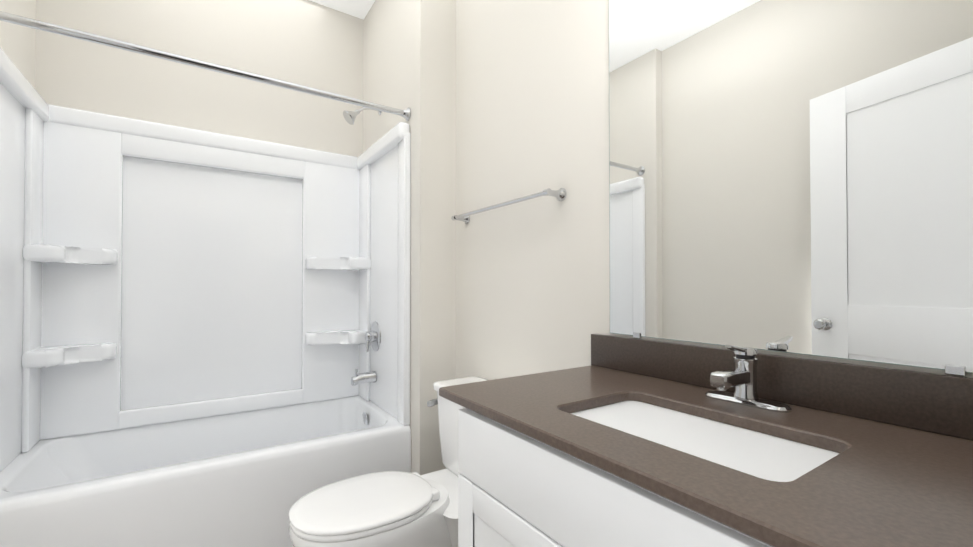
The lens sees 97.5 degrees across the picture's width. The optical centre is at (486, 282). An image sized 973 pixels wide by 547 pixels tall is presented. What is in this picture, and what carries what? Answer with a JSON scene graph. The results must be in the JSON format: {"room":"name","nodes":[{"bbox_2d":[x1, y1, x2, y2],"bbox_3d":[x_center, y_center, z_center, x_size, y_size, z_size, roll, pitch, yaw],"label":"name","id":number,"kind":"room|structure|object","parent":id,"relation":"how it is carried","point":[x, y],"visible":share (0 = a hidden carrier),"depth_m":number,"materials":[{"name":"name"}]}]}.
{"room":"bathroom","nodes":[
{"label":"bathroom","id":0,"kind":"room"},
{"bbox_2d":[309,0,374,19],"bbox_3d":[-0.198,-1.765,0.646,2.006,0.050,4.460,0,-1,-34],"label":"ceiling","id":1,"kind":"structure","parent":0,"point":[360,9],"depth_m":2.64,"materials":[{"name":"paint"}]},
{"bbox_2d":[0,0,972,474],"bbox_3d":[-0.618,-0.300,1.256,2.006,2.866,2.950,0,-1,-34],"label":"wall","id":2,"kind":"structure","parent":0,"point":[504,100],"depth_m":2.05,"materials":[{"name":"paint"}]},
{"bbox_2d":[0,11,410,120],"bbox_3d":[-1.019,-0.859,1.749,1.498,0.066,0.066,0,-1,-34],"label":"rail","id":3,"kind":"object","parent":2,"relation":"attached to","point":[75,33],"visible":1,"depth_m":1.64,"materials":[{"name":"silver metal"}]},
{"bbox_2d":[451,188,566,223],"bbox_3d":[0.054,-0.311,1.765,0.080,0.048,0.696,0,-1,-34],"label":"rail","id":4,"kind":"object","parent":2,"relation":"attached to","point":[560,194],"visible":1,"depth_m":1.61,"materials":[{"name":"silver metal"}]},
{"bbox_2d":[609,0,972,375],"bbox_3d":[0.616,-0.439,0.990,0.010,1.194,0.832,0,-1,-34],"label":"mirror","id":5,"kind":"object","parent":2,"relation":"attached to","point":[791,176],"visible":1,"depth_m":0.91,"materials":[{"name":"grey mirror"}]},
{"bbox_3d":[-0.198,1.151,0.612,2.006,0.050,4.460,0,-1,-34],"label":"floor","id":6,"kind":"structure","parent":0,"visible":0},
{"bbox_2d":[0,47,410,546],"bbox_3d":[-1.208,0.048,2.021,1.497,2.188,0.773,0,-1,-34],"label":"tub","id":7,"kind":"object","parent":6,"relation":"on","point":[204,338],"visible":0.94,"depth_m":2.11,"materials":[{"name":"white plastic"}]},
{"bbox_2d":[289,376,487,546],"bbox_3d":[-0.261,0.778,1.544,0.836,0.719,0.551,0,-1,-34],"label":"toilet","id":8,"kind":"object","parent":6,"relation":"on","point":[394,509],"visible":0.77,"depth_m":1.39,"materials":[{"name":"white ceramic"}]},
{"bbox_2d":[439,334,972,546],"bbox_3d":[0.372,0.628,0.839,0.568,1.001,0.924,0,-1,-34],"label":"bathroom vanity","id":9,"kind":"object","parent":6,"relation":"on","point":[624,442],"visible":1,"depth_m":0.73,"materials":[{"name":"white"}]},
{"bbox_2d":[705,345,791,412],"bbox_3d":[0.524,0.194,0.900,0.143,0.130,0.170,0,-1,-34],"label":"faucet","id":10,"kind":"object","parent":9,"relation":"on","point":[744,398],"depth_m":0.90,"materials":[{"name":"silver metal"}]}
]}

